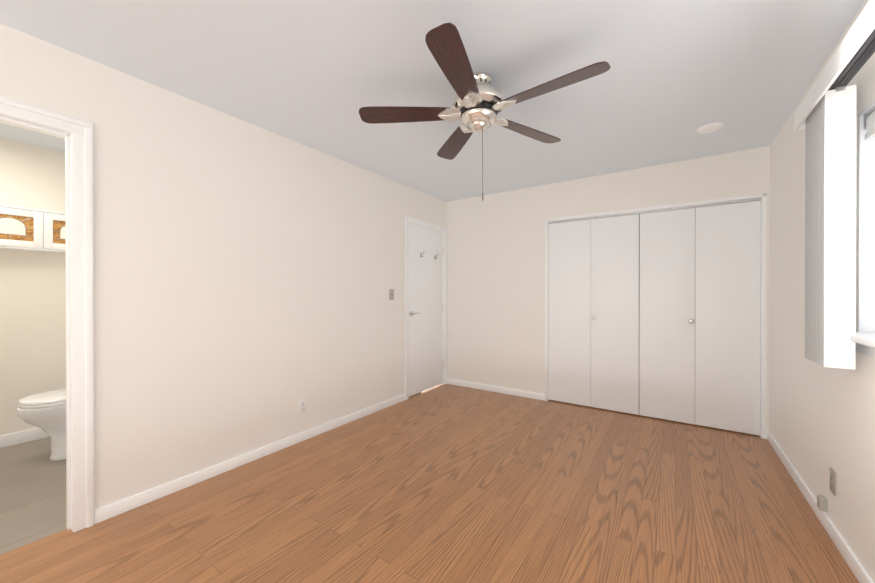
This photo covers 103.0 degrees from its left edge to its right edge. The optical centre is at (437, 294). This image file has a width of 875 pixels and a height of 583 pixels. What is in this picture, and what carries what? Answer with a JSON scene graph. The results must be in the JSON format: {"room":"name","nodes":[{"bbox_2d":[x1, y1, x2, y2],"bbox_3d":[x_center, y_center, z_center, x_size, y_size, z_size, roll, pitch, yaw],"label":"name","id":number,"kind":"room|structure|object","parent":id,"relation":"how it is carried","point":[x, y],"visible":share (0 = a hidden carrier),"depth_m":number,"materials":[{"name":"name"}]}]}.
{"room":"bedroom","nodes":[
{"label":"bedroom","id":0,"kind":"room"},
{"bbox_2d":[0,137,65,435],"bbox_3d":[-3.662,-0.011,2.508,0.120,2.440,2.380,0,0,34],"label":"wall","id":1,"kind":"structure","parent":0,"point":[32,322],"depth_m":2.86,"materials":[{"name":"beige paint"}]},
{"bbox_2d":[0,428,49,447],"bbox_3d":[-3.606,1.162,2.474,0.015,0.095,2.140,0,0,34],"label":"baseboard","id":2,"kind":"structure","parent":1,"relation":"attached to","point":[11,439],"depth_m":2.81,"materials":[{"name":"white wood"}]},
{"bbox_2d":[0,204,65,252],"bbox_3d":[-3.345,-0.519,2.714,0.171,0.330,1.064,0,0,34],"label":"upper cabinet","id":3,"kind":"object","parent":1,"relation":"attached to","point":[28,229],"visible":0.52,"depth_m":2.78,"materials":[{"name":"white wood"}]},
{"bbox_2d":[0,437,66,554],"bbox_3d":[-2.921,1.241,2.010,1.910,0.060,2.380,0,0,34],"label":"floor","id":4,"kind":"structure","parent":0,"point":[32,492],"depth_m":2.10,"materials":[{"name":"beige tile"}]},
{"bbox_2d":[17,388,65,460],"bbox_3d":[-2.709,0.788,2.705,0.450,0.840,0.718,0,0,34],"label":"toilet","id":5,"kind":"object","parent":4,"relation":"on","point":[45,412],"visible":0.27,"depth_m":2.46,"materials":[{"name":"white ceramic"}]},
{"bbox_2d":[0,24,445,509],"bbox_3d":[-1.500,-0.011,2.401,0.120,2.440,5.830,0,0,34],"label":"wall","id":6,"kind":"structure","parent":0,"point":[247,276],"depth_m":2.31,"materials":[{"name":"white paint"}]},
{"bbox_2d":[0,96,93,532],"bbox_3d":[-2.131,0.160,1.470,0.159,2.105,0.950,0,0,34],"label":"trim","id":7,"kind":"structure","parent":6,"relation":"attached to","point":[76,134],"depth_m":1.78,"materials":[{"name":"white wood"}]},
{"bbox_2d":[94,394,404,523],"bbox_3d":[-1.089,1.172,2.891,0.013,0.072,2.560,0,0,34],"label":"baseboard","id":8,"kind":"structure","parent":6,"relation":"attached to","point":[101,514],"depth_m":2.34,"materials":[{"name":"white wood"}]},
{"bbox_2d":[298,398,305,413],"bbox_3d":[-1.113,0.918,2.861,0.008,0.115,0.070,0,0,34],"label":"electrical outlet","id":9,"kind":"object","parent":6,"relation":"attached to","point":[301,405],"visible":1,"depth_m":2.85,"materials":[{"name":"white plastic"}]},
{"bbox_2d":[389,289,393,299],"bbox_3d":[-0.492,0.005,3.766,0.015,0.115,0.070,0,0,34],"label":"light switch","id":10,"kind":"object","parent":6,"relation":"attached to","point":[391,294],"visible":1,"depth_m":3.76,"materials":[{"name":"grey plastic"}]},
{"bbox_2d":[405,216,446,399],"bbox_3d":[-0.162,0.158,4.331,0.169,2.090,0.865,0,0,34],"label":"door","id":11,"kind":"structure","parent":6,"relation":"attached to","point":[425,306],"depth_m":4.30,"materials":[{"name":"white wood"}]},
{"bbox_2d":[0,384,858,582],"bbox_3d":[-0.064,1.243,1.432,3.470,0.060,5.830,0,0,34],"label":"floor","id":12,"kind":"structure","parent":0,"point":[446,483],"depth_m":1.92,"materials":[{"name":"brown wood"}]},
{"bbox_2d":[0,0,864,201],"bbox_3d":[-0.854,-1.279,1.959,5.380,0.100,5.830,0,0,34],"label":"ceiling","id":13,"kind":"structure","parent":0,"point":[316,74],"depth_m":1.89,"materials":[{"name":"white paint"}]},
{"bbox_2d":[359,23,610,200],"bbox_3d":[0.264,-0.879,1.966,1.291,0.700,1.324,0,0,34],"label":"ceiling fan","id":14,"kind":"object","parent":13,"relation":"hanging from","point":[480,103],"visible":1,"depth_m":1.90,"materials":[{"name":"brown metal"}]},
{"bbox_2d":[697,122,722,133],"bbox_3d":[2.013,-1.220,2.571,0.156,0.022,0.156,0,0,34],"label":"ceiling detector","id":15,"kind":"object","parent":13,"relation":"attached to","point":[709,128],"visible":1,"depth_m":2.54,"materials":[{"name":"white plastic"}]},
{"bbox_2d":[446,146,769,430],"bbox_3d":[1.563,-0.015,3.774,3.410,2.440,0.120,0,0,34],"label":"wall","id":16,"kind":"structure","parent":0,"point":[495,289],"depth_m":4.08,"materials":[{"name":"white paint"}]},
{"bbox_2d":[447,378,544,400],"bbox_3d":[0.668,1.167,4.303,1.313,0.072,0.013,0,0,34],"label":"baseboard","id":17,"kind":"structure","parent":16,"relation":"attached to","point":[533,395],"depth_m":4.24,"materials":[{"name":"white wood"}]},
{"bbox_2d":[549,200,760,435],"bbox_3d":[1.989,0.201,3.431,1.774,1.986,0.063,0,0,34],"label":"closet doors","id":18,"kind":"structure","parent":16,"relation":"in","point":[685,348],"depth_m":3.32,"materials":[{"name":"white wood"}]},
{"bbox_2d":[545,193,766,438],"bbox_3d":[2.011,0.181,3.463,1.840,2.050,0.132,0,0,34],"label":"trim","id":19,"kind":"structure","parent":16,"relation":"attached to","point":[762,197],"depth_m":3.05,"materials":[{"name":"white painted wood"}]},
{"bbox_2d":[639,208,695,318],"bbox_3d":[2.188,0.015,3.724,2.380,2.500,0.500,0,0,34],"label":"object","id":20,"kind":"structure","parent":0,"point":[639,261],"depth_m":3.91,"materials":[{"name":"grey"}]},
{"bbox_2d":[769,0,874,582],"bbox_3d":[1.248,-0.004,0.466,0.220,2.440,5.710,0,0,34],"label":"wall","id":21,"kind":"structure","parent":0,"point":[821,420],"depth_m":2.01,"materials":[{"name":"white paint"}]},
{"bbox_2d":[766,430,873,582],"bbox_3d":[1.184,1.180,0.585,0.016,0.072,5.590,0,0,34],"label":"baseboard","id":22,"kind":"structure","parent":21,"relation":"attached to","point":[860,573],"depth_m":1.78,"materials":[{"name":"white wood"}]},
{"bbox_2d":[817,494,826,511],"bbox_3d":[2.015,1.100,1.822,0.028,0.078,0.050,0,0,34],"label":"outlet box","id":23,"kind":"object","parent":21,"relation":"attached to","point":[822,502],"visible":1,"depth_m":1.81,"materials":[{"name":"grey plastic"}]},
{"bbox_2d":[830,467,835,495],"bbox_3d":[1.964,0.932,1.729,0.008,0.115,0.070,0,0,34],"label":"electrical outlet","id":24,"kind":"object","parent":21,"relation":"attached to","point":[832,481],"visible":0.98,"depth_m":1.72,"materials":[{"name":"grey plastic"}]},
{"bbox_2d":[794,0,874,369],"bbox_3d":[0.765,-0.292,0.098,0.166,1.208,3.820,0,0,34],"label":"vertical blind","id":25,"kind":"object","parent":21,"relation":"attached to","point":[825,114],"visible":1,"depth_m":1.45,"materials":[{"name":"white plastic"}]},
{"bbox_2d":[850,331,874,357],"bbox_3d":[1.304,0.207,0.725,0.147,0.086,1.930,0,0,34],"label":"window sill","id":26,"kind":"structure","parent":21,"relation":"attached to","point":[864,342],"depth_m":1.38,"materials":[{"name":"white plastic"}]},
{"bbox_2d":[858,100,874,331],"bbox_3d":[1.362,-0.302,0.683,0.166,0.935,1.860,0,0,34],"label":"window","id":27,"kind":"structure","parent":21,"relation":"in","point":[866,293],"depth_m":1.48,"materials":[{"name":"glass"}]},
{"bbox_2d":[864,111,874,139],"bbox_3d":[1.326,-0.704,0.707,0.064,0.118,1.845,0,0,34],"label":"roller blind","id":28,"kind":"object","parent":27,"relation":"attached to","point":[869,123],"visible":1,"depth_m":1.44,"materials":[{"name":"white fabric"}]}
]}

